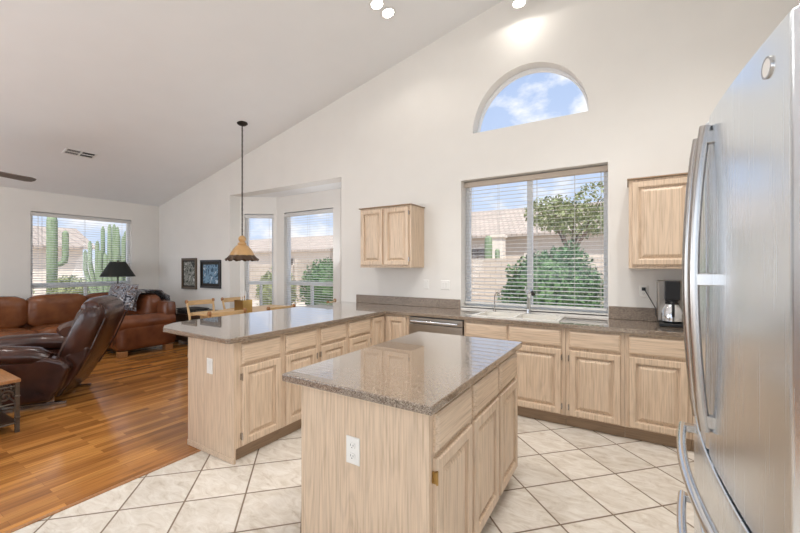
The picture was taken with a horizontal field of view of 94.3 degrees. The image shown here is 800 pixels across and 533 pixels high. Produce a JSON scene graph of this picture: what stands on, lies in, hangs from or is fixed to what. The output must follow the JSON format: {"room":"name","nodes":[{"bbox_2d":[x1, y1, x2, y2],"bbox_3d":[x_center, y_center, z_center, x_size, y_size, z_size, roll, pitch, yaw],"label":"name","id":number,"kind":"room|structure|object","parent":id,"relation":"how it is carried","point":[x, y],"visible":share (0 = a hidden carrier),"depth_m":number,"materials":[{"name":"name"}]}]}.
{"room":"kitchen","nodes":[
{"label":"kitchen","id":0,"kind":"room"},
{"bbox_2d":[0,186,158,299],"bbox_3d":[-7.239,0.059,5.129,0.200,2.742,7.160,0,0,32],"label":"wall","id":1,"kind":"structure","parent":0,"point":[16,205],"depth_m":6.62,"materials":[{"name":"white paint"}]},
{"bbox_2d":[31,212,129,295],"bbox_3d":[-6.043,-0.072,7.082,0.064,1.765,1.520,0,0,32],"label":"window","id":2,"kind":"structure","parent":1,"relation":"in","point":[127,225],"depth_m":7.04,"materials":[{"name":"white plastic"}]},
{"bbox_2d":[31,212,130,296],"bbox_3d":[-5.982,-0.080,7.044,0.071,1.720,1.510,0,0,32],"label":"window blind","id":3,"kind":"object","parent":2,"relation":"attached to","point":[42,215],"visible":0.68,"depth_m":6.88,"materials":[{"name":"white plastic"}]},
{"bbox_2d":[0,0,502,206],"bbox_3d":[-2.911,-2.490,2.381,10.453,2.446,7.310,0,0,32],"label":"ceiling","id":4,"kind":"structure","parent":0,"point":[159,90],"depth_m":4.45,"materials":[{"name":"paint"}]},
{"bbox_2d":[0,171,36,181],"bbox_3d":[-5.016,-1.454,4.343,1.224,0.648,1.277,0,0,32],"label":"ceiling fan","id":5,"kind":"object","parent":4,"relation":"hanging from","point":[2,174],"visible":1,"depth_m":4.87,"materials":[{"name":"brown metal"}]},
{"bbox_2d":[61,147,97,158],"bbox_3d":[-4.795,-1.695,5.564,0.197,0.055,0.380,0,0,32],"label":"ceiling vent","id":6,"kind":"object","parent":4,"relation":"in","point":[70,151],"visible":1,"depth_m":5.55,"materials":[{"name":"white metal"}]},
{"bbox_2d":[225,121,258,260],"bbox_3d":[-2.379,-1.124,5.593,0.484,2.090,0.484,0,0,32],"label":"pendant lamp","id":7,"kind":"object","parent":4,"relation":"hanging from","point":[240,252],"visible":1,"depth_m":5.54,"materials":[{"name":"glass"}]},
{"bbox_2d":[369,0,384,10],"bbox_3d":[-0.241,-2.756,3.892,0.171,0.043,0.175,0,0,37],"label":"recessed light","id":8,"kind":"object","parent":4,"relation":"in","point":[375,5],"visible":1,"depth_m":3.90,"materials":[{"name":"white"}]},
{"bbox_2d":[380,6,395,18],"bbox_3d":[-0.130,-2.760,4.035,0.171,0.043,0.175,0,0,37],"label":"recessed light","id":9,"kind":"object","parent":4,"relation":"in","point":[388,12],"visible":1,"depth_m":4.03,"materials":[{"name":"white"}]},
{"bbox_2d":[512,0,525,7],"bbox_3d":[1.235,-2.880,3.854,0.136,0.329,0.136,0,0,32],"label":"spot lamp","id":10,"kind":"object","parent":4,"relation":"hanging from","point":[515,3],"visible":1,"depth_m":3.85,"materials":[{"name":"white"}]},
{"bbox_2d":[240,197,275,304],"bbox_3d":[-2.680,0.030,7.065,0.672,2.800,0.140,0,0,-5],"label":"wall","id":11,"kind":"structure","parent":0,"point":[251,205],"depth_m":7.00,"materials":[{"name":"white paint"}]},
{"bbox_2d":[246,214,272,305],"bbox_3d":[-2.668,-0.090,7.094,0.530,1.800,0.064,0,0,-5],"label":"window","id":12,"kind":"structure","parent":11,"relation":"in","point":[247,275],"depth_m":7.07,"materials":[{"name":"white plastic"}]},
{"bbox_2d":[245,215,272,306],"bbox_3d":[-2.662,-0.095,7.026,0.520,1.750,0.071,0,0,-5],"label":"window blind","id":13,"kind":"object","parent":12,"relation":"attached to","point":[246,216],"visible":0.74,"depth_m":7.02,"materials":[{"name":"white plastic"}]},
{"bbox_2d":[247,182,340,197],"bbox_3d":[-1.727,-1.357,6.549,3.000,0.105,0.549,0,0,32],"label":"ceiling","id":14,"kind":"structure","parent":0,"point":[337,185],"depth_m":6.37,"materials":[{"name":"paint"}]},
{"bbox_2d":[276,189,339,305],"bbox_3d":[-1.633,0.030,6.673,1.570,2.800,0.140,0,0,32],"label":"wall","id":15,"kind":"structure","parent":0,"point":[328,199],"depth_m":6.69,"materials":[{"name":"white paint"}]},
{"bbox_2d":[287,208,332,304],"bbox_3d":[-1.597,-0.095,6.683,1.210,1.810,0.064,0,0,32],"label":"window","id":16,"kind":"structure","parent":15,"relation":"in","point":[288,218],"depth_m":6.96,"materials":[{"name":"white plastic"}]},
{"bbox_2d":[284,209,332,306],"bbox_3d":[-1.633,-0.100,6.625,1.200,1.760,0.071,0,0,32],"label":"window blind","id":17,"kind":"object","parent":16,"relation":"attached to","point":[326,210],"visible":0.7,"depth_m":6.62,"materials":[{"name":"white plastic"}]},
{"bbox_2d":[340,188,340,301],"bbox_3d":[-0.811,0.030,5.916,0.140,2.800,0.672,0,0,-22],"label":"wall","id":18,"kind":"structure","parent":0,"point":[340,188],"depth_m":6.17,"materials":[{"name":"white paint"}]},
{"bbox_2d":[0,340,693,532],"bbox_3d":[-2.729,1.480,2.763,10.443,0.100,8.150,0,0,32],"label":"floor","id":19,"kind":"structure","parent":0,"point":[565,479],"depth_m":2.55,"materials":[{"name":"tile"}]},
{"bbox_2d":[0,369,20,432],"bbox_3d":[-3.670,1.200,3.147,0.594,0.459,0.524,0,0,32],"label":"side table","id":20,"kind":"object","parent":19,"relation":"on","point":[6,378],"visible":1,"depth_m":3.20,"materials":[{"name":"brown wood"}]},
{"bbox_2d":[0,411,14,425],"bbox_3d":[-3.670,1.341,3.147,0.530,0.013,0.460,0,0,32],"label":"shelf","id":21,"kind":"object","parent":20,"relation":"attached to","point":[5,420],"depth_m":3.22,"materials":[{"name":"brown wood"}]},
{"bbox_2d":[0,295,126,409],"bbox_3d":[-3.911,0.884,4.039,1.404,1.089,1.000,0,0,-20],"label":"leather recliner","id":22,"kind":"object","parent":19,"relation":"on","point":[48,365],"visible":0.94,"depth_m":3.89,"materials":[{"name":"brown leather"}]},
{"bbox_2d":[48,350,58,355],"bbox_3d":[-4.135,1.055,3.956,0.738,0.248,0.620,0,0,-20],"label":"seat cushion","id":23,"kind":"object","parent":22,"relation":"on","point":[55,352],"depth_m":4.20,"materials":[{"name":"brown leather"}]},
{"bbox_2d":[56,321,72,336],"bbox_3d":[-3.566,0.677,4.167,0.300,0.178,0.621,0,0,-20],"label":"lumbar cushion","id":24,"kind":"object","parent":22,"relation":"on","point":[65,329],"depth_m":3.88,"materials":[{"name":"brown leather"}]},
{"bbox_2d":[81,295,118,309],"bbox_3d":[-3.399,0.438,4.228,0.200,0.197,0.660,0,0,-20],"label":"cushion","id":25,"kind":"object","parent":22,"relation":"on","point":[101,302],"depth_m":4.00,"materials":[{"name":"brown leather"}]},
{"bbox_2d":[0,292,175,358],"bbox_3d":[-5.503,0.940,5.450,1.715,0.978,3.475,0,0,32],"label":"leather sectional sofa","id":26,"kind":"object","parent":19,"relation":"on","point":[142,327],"visible":0.59,"depth_m":5.99,"materials":[{"name":"brown leather"}]},
{"bbox_2d":[0,296,27,328],"bbox_3d":[-6.139,0.720,5.539,0.260,0.538,0.848,0,0,32],"label":"cushion","id":27,"kind":"object","parent":26,"relation":"on","point":[13,309],"depth_m":5.68,"materials":[{"name":"brown leather"}]},
{"bbox_2d":[0,328,37,336],"bbox_3d":[-5.888,1.028,5.384,0.670,0.203,0.848,0,0,32],"label":"seat cushion","id":28,"kind":"object","parent":26,"relation":"on","point":[3,331],"depth_m":5.46,"materials":[{"name":"brown leather"}]},
{"bbox_2d":[27,322,65,332],"bbox_3d":[-5.471,1.028,6.061,0.670,0.203,0.838,0,0,32],"label":"seat cushion","id":29,"kind":"object","parent":26,"relation":"on","point":[37,327],"depth_m":5.82,"materials":[{"name":"brown leather"}]},
{"bbox_2d":[26,293,86,325],"bbox_3d":[-5.731,0.720,6.203,0.260,0.538,0.808,0,0,32],"label":"cushion","id":30,"kind":"object","parent":26,"relation":"on","point":[45,309],"depth_m":6.06,"materials":[{"name":"brown leather"}]},
{"bbox_2d":[86,292,126,315],"bbox_3d":[-5.256,0.730,6.727,0.760,0.538,0.298,0,0,-20],"label":"cushion","id":31,"kind":"object","parent":26,"relation":"on","point":[98,294],"depth_m":6.60,"materials":[{"name":"leather"}]},
{"bbox_2d":[108,282,121,296],"bbox_3d":[-4.967,0.490,6.460,0.420,0.412,0.180,0,0,40],"label":"throw pillow","id":32,"kind":"object","parent":26,"relation":"on","point":[114,288],"visible":0.44,"depth_m":6.35,"materials":[{"name":"fabric"}]},
{"bbox_2d":[117,283,138,308],"bbox_3d":[-4.583,0.490,6.227,0.428,0.439,0.180,0,0,20],"label":"throw pillow","id":33,"kind":"object","parent":26,"relation":"on","point":[127,293],"visible":0.83,"depth_m":6.16,"materials":[{"name":"fabric"}]},
{"bbox_2d":[126,293,160,314],"bbox_3d":[-4.590,0.730,6.635,0.830,0.518,0.318,0,0,32],"label":"cushion","id":34,"kind":"object","parent":26,"relation":"on","point":[146,302],"depth_m":6.40,"materials":[{"name":"leather"}]},
{"bbox_2d":[124,289,169,310],"bbox_3d":[-4.603,0.588,6.682,0.660,0.364,0.564,0,0,32],"label":"throw blanket","id":35,"kind":"object","parent":26,"relation":"on","point":[160,293],"visible":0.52,"depth_m":6.67,"materials":[{"name":"fabric"}]},
{"bbox_2d":[4,450,199,532],"bbox_3d":[-2.771,1.427,0.905,0.030,0.006,4.640,0,0,32],"label":"trim","id":36,"kind":"structure","parent":19,"relation":"on","point":[196,451],"depth_m":2.31,"materials":[{"name":"brown wood"}]},
{"bbox_2d":[99,260,134,283],"bbox_3d":[-5.479,0.649,7.205,0.570,1.559,0.570,0,0,32],"label":"floor lamp","id":37,"kind":"object","parent":19,"relation":"on","point":[117,269],"visible":0.69,"depth_m":7.06,"materials":[{"name":"black fabric"}]},
{"bbox_2d":[175,312,199,341],"bbox_3d":[-3.700,1.152,6.872,1.240,0.554,0.435,0,0,32],"label":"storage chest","id":38,"kind":"object","parent":19,"relation":"on","point":[180,317],"visible":0.03,"depth_m":6.83,"materials":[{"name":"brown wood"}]},
{"bbox_2d":[176,307,208,313],"bbox_3d":[-3.912,0.824,7.005,0.500,0.096,0.368,0,0,32],"label":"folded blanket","id":39,"kind":"object","parent":38,"relation":"on","point":[184,309],"visible":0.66,"depth_m":6.89,"materials":[{"name":"fabric"}]},
{"bbox_2d":[185,298,214,319],"bbox_3d":[-3.049,0.979,5.887,0.507,0.904,0.484,0,0,32],"label":"dining chair","id":40,"kind":"object","parent":19,"relation":"on","point":[206,301],"visible":0.34,"depth_m":5.97,"materials":[{"name":"brown wood"}]},
{"bbox_2d":[207,308,246,317],"bbox_3d":[-2.262,0.979,4.647,0.507,0.904,0.484,0,0,39],"label":"dining chair","id":41,"kind":"object","parent":19,"relation":"on","point":[209,314],"visible":0.2,"depth_m":4.45,"materials":[{"name":"brown wood"}]},
{"bbox_2d":[221,296,244,309],"bbox_3d":[-2.734,0.979,6.399,0.507,0.904,0.484,0,0,32],"label":"dining chair","id":42,"kind":"object","parent":19,"relation":"on","point":[231,299],"visible":0.21,"depth_m":6.44,"materials":[{"name":"brown wood"}]},
{"bbox_2d":[187,334,281,464],"bbox_3d":[-1.328,0.988,3.008,0.624,0.883,0.444,0,0,32],"label":"base cabinet","id":43,"kind":"object","parent":19,"relation":"on","point":[235,411],"visible":0.84,"depth_m":2.82,"materials":[{"name":"brown wood"}]},
{"bbox_2d":[207,358,212,373],"bbox_3d":[-1.452,0.758,2.823,0.072,0.116,0.012,0,0,32],"label":"switch plate","id":44,"kind":"object","parent":43,"relation":"attached to","point":[209,360],"visible":1,"depth_m":2.81,"materials":[{"name":"white plastic"}]},
{"bbox_2d":[193,305,282,318],"bbox_3d":[-2.270,1.052,5.761,0.900,0.754,1.400,0,0,32],"label":"dining table","id":45,"kind":"object","parent":19,"relation":"on","point":[202,315],"visible":0.09,"depth_m":5.69,"materials":[{"name":"brown wood"}]},
{"bbox_2d":[234,290,251,312],"bbox_3d":[-2.309,0.514,5.468,0.200,0.319,0.160,0,0,32],"label":"candle holder","id":46,"kind":"object","parent":45,"relation":"on","point":[239,304],"visible":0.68,"depth_m":5.42,"materials":[{"name":"gold metal"}]},
{"bbox_2d":[266,304,295,310],"bbox_3d":[-1.793,0.979,5.163,0.507,0.904,0.484,0,0,32],"label":"dining chair","id":47,"kind":"object","parent":19,"relation":"on","point":[292,305],"visible":0.16,"depth_m":4.99,"materials":[{"name":"brown wood"}]},
{"bbox_2d":[278,327,317,438],"bbox_3d":[-1.105,0.988,3.371,0.624,0.883,0.407,0,0,32],"label":"base cabinet","id":48,"kind":"object","parent":19,"relation":"on","point":[299,348],"visible":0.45,"depth_m":3.15,"materials":[{"name":"brown wood"}]},
{"bbox_2d":[317,322,345,362],"bbox_3d":[-0.891,0.988,3.719,0.624,0.883,0.406,0,0,32],"label":"base cabinet","id":49,"kind":"object","parent":19,"relation":"on","point":[331,339],"visible":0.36,"depth_m":3.52,"materials":[{"name":"brown wood"}]},
{"bbox_2d":[346,317,370,353],"bbox_3d":[-0.677,0.988,4.068,0.624,0.883,0.412,0,0,32],"label":"base cabinet","id":50,"kind":"object","parent":19,"relation":"on","point":[358,330],"visible":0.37,"depth_m":3.87,"materials":[{"name":"brown wood"}]},
{"bbox_2d":[301,385,472,532],"bbox_3d":[-0.059,0.988,1.745,0.698,0.883,0.432,0,0,32],"label":"base cabinet","id":51,"kind":"object","parent":19,"relation":"on","point":[414,474],"visible":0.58,"depth_m":1.55,"materials":[{"name":"brown wood"}]},
{"bbox_2d":[346,435,359,466],"bbox_3d":[-0.202,0.785,1.581,0.072,0.116,0.010,0,0,32],"label":"outlet","id":52,"kind":"object","parent":51,"relation":"attached to","point":[352,443],"visible":1,"depth_m":1.58,"materials":[{"name":"white plastic"}]},
{"bbox_2d":[349,442,354,449],"bbox_3d":[-0.204,0.762,1.578,0.032,0.027,0.003,0,0,32],"label":"receptacle","id":53,"kind":"object","parent":52,"relation":"attached to","point":[351,444],"depth_m":1.58,"materials":[{"name":"white plastic"}]},
{"bbox_2d":[349,452,354,459],"bbox_3d":[-0.204,0.807,1.578,0.032,0.027,0.003,0,0,32],"label":"receptacle","id":54,"kind":"object","parent":52,"relation":"attached to","point":[351,454],"depth_m":1.58,"materials":[{"name":"white plastic"}]},
{"bbox_2d":[282,331,521,415],"bbox_3d":[0.132,0.526,2.131,0.793,0.036,1.360,0,0,32],"label":"countertop","id":55,"kind":"structure","parent":51,"relation":"on","point":[418,372],"depth_m":1.83,"materials":[{"name":"brown stone"}]},
{"bbox_2d":[370,314,408,345],"bbox_3d":[-0.221,0.988,4.523,0.924,0.883,0.839,0,0,32],"label":"base cabinet","id":56,"kind":"object","parent":19,"relation":"on","point":[384,327],"visible":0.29,"depth_m":4.20,"materials":[{"name":"brown wood"}]},
{"bbox_2d":[409,316,463,335],"bbox_3d":[0.505,0.991,4.190,0.654,0.877,0.631,0,0,32],"label":"dishwasher","id":57,"kind":"object","parent":19,"relation":"on","point":[416,323],"visible":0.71,"depth_m":3.94,"materials":[{"name":"silver metal"}]},
{"bbox_2d":[469,367,498,532],"bbox_3d":[0.163,0.988,2.108,0.695,0.883,0.417,0,0,32],"label":"base cabinet","id":58,"kind":"object","parent":19,"relation":"on","point":[484,420],"visible":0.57,"depth_m":1.90,"materials":[{"name":"brown wood"}]},
{"bbox_2d":[496,353,517,495],"bbox_3d":[0.381,0.988,2.462,0.695,0.883,0.414,0,0,32],"label":"base cabinet","id":59,"kind":"object","parent":19,"relation":"on","point":[507,394],"visible":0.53,"depth_m":2.25,"materials":[{"name":"brown wood"}]},
{"bbox_2d":[464,320,565,424],"bbox_3d":[1.208,0.988,3.787,0.957,0.883,0.598,0,0,32],"label":"base cabinet","id":60,"kind":"object","parent":19,"relation":"on","point":[541,358],"visible":0.48,"depth_m":3.42,"materials":[{"name":"brown wood"}]},
{"bbox_2d":[566,328,624,436],"bbox_3d":[1.809,0.988,3.417,0.450,0.883,0.598,0,0,32],"label":"base cabinet","id":61,"kind":"object","parent":19,"relation":"on","point":[595,360],"visible":0.8,"depth_m":3.17,"materials":[{"name":"brown wood"}]},
{"bbox_2d":[625,333,691,450],"bbox_3d":[2.190,0.988,3.183,0.440,0.883,0.598,0,0,32],"label":"base cabinet","id":62,"kind":"object","parent":19,"relation":"on","point":[657,398],"visible":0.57,"depth_m":2.95,"materials":[{"name":"brown wood"}]},
{"bbox_2d":[692,414,693,450],"bbox_3d":[2.747,0.988,2.841,0.863,0.883,0.598,0,0,32],"label":"base cabinet","id":63,"kind":"object","parent":19,"relation":"on","point":[692,414],"visible":0.06,"depth_m":2.84,"materials":[{"name":"brown wood"}]},
{"bbox_2d":[163,301,683,343],"bbox_3d":[0.534,0.526,3.037,4.840,0.036,2.584,0,0,32],"label":"countertop","id":64,"kind":"structure","parent":63,"relation":"on","point":[230,329],"depth_m":3.43,"materials":[{"name":"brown stone"}]},
{"bbox_2d":[493,292,501,310],"bbox_3d":[1.076,0.395,4.108,0.036,0.226,0.120,0,0,-28],"label":"tap","id":65,"kind":"object","parent":64,"relation":"on","point":[494,309],"visible":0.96,"depth_m":4.14,"materials":[{"name":"silver metal"}]},
{"bbox_2d":[472,311,564,321],"bbox_3d":[1.202,0.601,3.780,0.832,0.203,0.422,0,0,32],"label":"sink","id":66,"kind":"object","parent":64,"relation":"in","point":[524,316],"visible":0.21,"depth_m":3.84,"materials":[{"name":"white ceramic"}]},
{"bbox_2d":[524,286,534,313],"bbox_3d":[1.349,0.356,3.868,0.077,0.302,0.255,0,0,9],"label":"faucet","id":67,"kind":"object","parent":64,"relation":"on","point":[530,292],"visible":0.95,"depth_m":3.94,"materials":[{"name":"silver metal"}]},
{"bbox_2d":[642,280,682,327],"bbox_3d":[2.329,0.315,3.231,0.365,0.384,0.355,0,0,32],"label":"coffee maker","id":68,"kind":"object","parent":64,"relation":"on","point":[669,292],"visible":0.81,"depth_m":3.13,"materials":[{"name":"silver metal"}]},
{"bbox_2d":[676,4,799,532],"bbox_3d":[1.081,0.538,0.680,0.910,1.781,0.910,0,0,32],"label":"refrigerator","id":69,"kind":"object","parent":19,"relation":"on","point":[741,243],"visible":1,"depth_m":0.65,"materials":[{"name":"grey metal"}]},
{"bbox_2d":[159,0,799,318],"bbox_3d":[-0.934,-1.107,5.598,10.453,5.073,0.240,0,0,32],"label":"wall","id":70,"kind":"structure","parent":0,"point":[651,73],"depth_m":4.28,"materials":[{"name":"white paint"}]},
{"bbox_2d":[181,258,196,289],"bbox_3d":[-4.250,0.142,7.476,0.530,0.625,0.029,0,0,32],"label":"framed picture","id":71,"kind":"object","parent":70,"relation":"attached to","point":[188,265],"visible":1,"depth_m":7.47,"materials":[{"name":"brown metal"}]},
{"bbox_2d":[184,262,194,285],"bbox_3d":[-4.249,0.142,7.478,0.380,0.475,0.003,0,0,32],"label":"print","id":72,"kind":"object","parent":71,"relation":"attached to","point":[189,267],"depth_m":7.47},
{"bbox_2d":[200,260,220,288],"bbox_3d":[-3.624,0.145,7.091,0.660,0.540,0.029,0,0,32],"label":"framed picture","id":73,"kind":"object","parent":70,"relation":"attached to","point":[210,270],"visible":1,"depth_m":7.09,"materials":[{"name":"black plastic"}]},
{"bbox_2d":[203,265,217,283],"bbox_3d":[-3.623,0.145,7.093,0.480,0.360,0.003,0,0,32],"label":"print","id":74,"kind":"object","parent":73,"relation":"attached to","point":[210,272],"depth_m":7.09},
{"bbox_2d":[359,203,424,267],"bbox_3d":[-0.110,-0.368,4.740,0.784,0.762,0.354,0,0,32],"label":"upper cabinet","id":75,"kind":"object","parent":70,"relation":"attached to","point":[392,236],"visible":1,"depth_m":4.57,"materials":[{"name":"brown wood"}]},
{"bbox_2d":[356,294,460,308],"bbox_3d":[0.053,0.451,4.837,1.565,0.112,0.021,0,0,32],"label":"backsplash","id":76,"kind":"structure","parent":70,"relation":"attached to","point":[375,299],"depth_m":4.77,"materials":[{"name":"brown stone"}]},
{"bbox_2d":[441,280,449,289],"bbox_3d":[0.552,0.227,4.536,0.118,0.116,0.012,0,0,32],"label":"switch plate","id":77,"kind":"object","parent":70,"relation":"attached to","point":[445,284],"visible":1,"depth_m":4.53,"materials":[{"name":"white plastic"}]},
{"bbox_2d":[477,68,588,132],"bbox_3d":[1.454,-1.881,4.168,1.218,0.643,0.045,0,0,32],"label":"window","id":78,"kind":"structure","parent":70,"relation":"in","point":[534,70],"depth_m":4.17,"materials":[{"name":"white plastic"}]},
{"bbox_2d":[461,172,607,315],"bbox_3d":[1.442,-0.266,4.129,1.533,1.518,0.225,0,0,32],"label":"window","id":79,"kind":"structure","parent":70,"relation":"in","point":[468,205],"depth_m":4.17,"materials":[{"name":"white plastic"}]},
{"bbox_2d":[464,165,607,310],"bbox_3d":[1.442,-0.285,4.131,1.523,1.460,0.071,0,0,32],"label":"window blind","id":80,"kind":"object","parent":79,"relation":"attached to","point":[599,169],"visible":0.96,"depth_m":4.05,"materials":[{"name":"beige plastic"}]},
{"bbox_2d":[609,306,656,321],"bbox_3d":[2.651,0.446,3.240,1.445,0.122,0.021,0,0,32],"label":"backsplash","id":81,"kind":"structure","parent":70,"relation":"attached to","point":[615,312],"depth_m":3.50,"materials":[{"name":"brown stone"}]},
{"bbox_2d":[639,285,647,296],"bbox_3d":[2.282,0.230,3.474,0.072,0.116,0.010,0,0,32],"label":"outlet","id":82,"kind":"object","parent":70,"relation":"attached to","point":[641,293],"visible":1,"depth_m":3.48,"materials":[{"name":"white plastic"}]},
{"bbox_2d":[627,172,687,268],"bbox_3d":[2.480,-0.376,3.148,0.944,0.787,0.354,0,0,32],"label":"upper cabinet","id":83,"kind":"object","parent":70,"relation":"attached to","point":[656,203],"visible":0.41,"depth_m":3.14,"materials":[{"name":"brown wood"}]},
{"label":"outside","id":84,"kind":"structure","parent":0,"visible":0},
{"bbox_2d":[83,281,306,305],"bbox_3d":[1.951,1.650,22.275,100.000,0.200,80.000,0,0,32],"label":"ground","id":85,"kind":"structure","parent":84,"point":[253,304],"depth_m":15.54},
{"bbox_2d":[46,217,68,293],"bbox_3d":[-13.005,-0.200,14.096,0.633,3.500,0.320,0,0,-43],"label":"saguaro cactus","id":86,"kind":"object","parent":85,"relation":"on","point":[52,219],"visible":0.58,"depth_m":13.90,"materials":[{"name":"green plant"}]},
{"bbox_2d":[33,226,94,295],"bbox_3d":[-24.589,-0.455,19.203,9.000,4.010,12.000,0,0,38],"label":"house","id":87,"kind":"structure","parent":85,"relation":"on","point":[72,231],"depth_m":20.67,"materials":[{"name":"paint"}]},
{"bbox_2d":[46,274,89,294],"bbox_3d":[-11.607,0.922,13.065,1.461,1.291,1.244,0,0,32],"label":"bush","id":88,"kind":"object","parent":85,"relation":"on","point":[80,280],"visible":0.25,"depth_m":12.76,"materials":[{"name":"green plant"}]},
{"bbox_2d":[83,224,125,292],"bbox_3d":[-9.847,0.054,12.663,1.690,3.042,1.165,0,0,32],"label":"cactus","id":89,"kind":"object","parent":85,"relation":"on","point":[121,249],"visible":0.32,"depth_m":12.30,"materials":[{"name":"green plant"}]},
{"bbox_2d":[249,265,293,299],"bbox_3d":[-8.696,0.740,18.606,9.700,1.620,0.200,0,0,32],"label":"wall","id":90,"kind":"structure","parent":85,"relation":"on","point":[264,267],"depth_m":17.24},
{"bbox_2d":[255,267,298,304],"bbox_3d":[-3.904,0.772,11.656,1.386,1.569,1.276,0,0,-6],"label":"bush","id":91,"kind":"object","parent":85,"relation":"on","point":[265,289],"visible":0.2,"depth_m":11.31,"materials":[{"name":"green plant"}]},
{"bbox_2d":[249,235,332,264],"bbox_3d":[-10.670,-0.680,37.073,18.000,4.460,9.000,0,0,32],"label":"house","id":92,"kind":"structure","parent":85,"relation":"on","point":[261,243],"depth_m":32.60,"materials":[{"name":"paint"}]},
{"bbox_2d":[294,260,326,302],"bbox_3d":[-3.922,0.630,16.729,0.200,1.840,2.000,0,0,32],"label":"wall","id":93,"kind":"structure","parent":85,"relation":"on","point":[298,271],"depth_m":15.96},
{"bbox_2d":[299,257,332,305],"bbox_3d":[-2.248,0.659,11.127,1.506,1.910,1.529,0,0,-16],"label":"bush","id":94,"kind":"object","parent":85,"relation":"on","point":[316,260],"visible":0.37,"depth_m":10.70,"materials":[{"name":"green plant"}]},
{"bbox_2d":[329,257,603,304],"bbox_3d":[5.154,0.630,12.208,20.000,1.840,0.200,0,0,32],"label":"wall","id":95,"kind":"structure","parent":85,"relation":"on","point":[512,261],"depth_m":13.23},
{"bbox_2d":[485,236,499,257],"bbox_3d":[4.046,0.100,16.293,0.677,2.900,0.342,0,0,32],"label":"saguaro cactus","id":96,"kind":"object","parent":85,"relation":"on","point":[488,240],"visible":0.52,"depth_m":16.23,"materials":[{"name":"green plant"}]},
{"bbox_2d":[472,201,603,258],"bbox_3d":[5.635,-1.230,26.361,18.000,5.560,10.180,0,0,32],"label":"house","id":97,"kind":"structure","parent":85,"relation":"on","point":[543,240],"depth_m":21.71,"materials":[{"name":"beige paint"}]},
{"bbox_2d":[497,245,603,307],"bbox_3d":[3.028,0.601,7.506,2.064,2.065,1.989,0,0,-12],"label":"bush","id":98,"kind":"object","parent":85,"relation":"on","point":[562,273],"visible":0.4,"depth_m":6.96,"materials":[{"name":"green plant"}]},
{"bbox_2d":[524,181,603,249],"bbox_3d":[7.287,-0.894,15.532,4.019,4.908,3.942,0,0,32],"label":"tree","id":99,"kind":"object","parent":85,"relation":"on","point":[561,218],"visible":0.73,"depth_m":14.97,"materials":[{"name":"green plant"}]},
{"bbox_2d":[550,239,588,257],"bbox_3d":[5.850,0.289,12.854,1.678,2.516,1.284,0,0,32],"label":"bush","id":100,"kind":"object","parent":85,"relation":"on","point":[577,247],"visible":0.06,"depth_m":12.67,"materials":[{"name":"green plant"}]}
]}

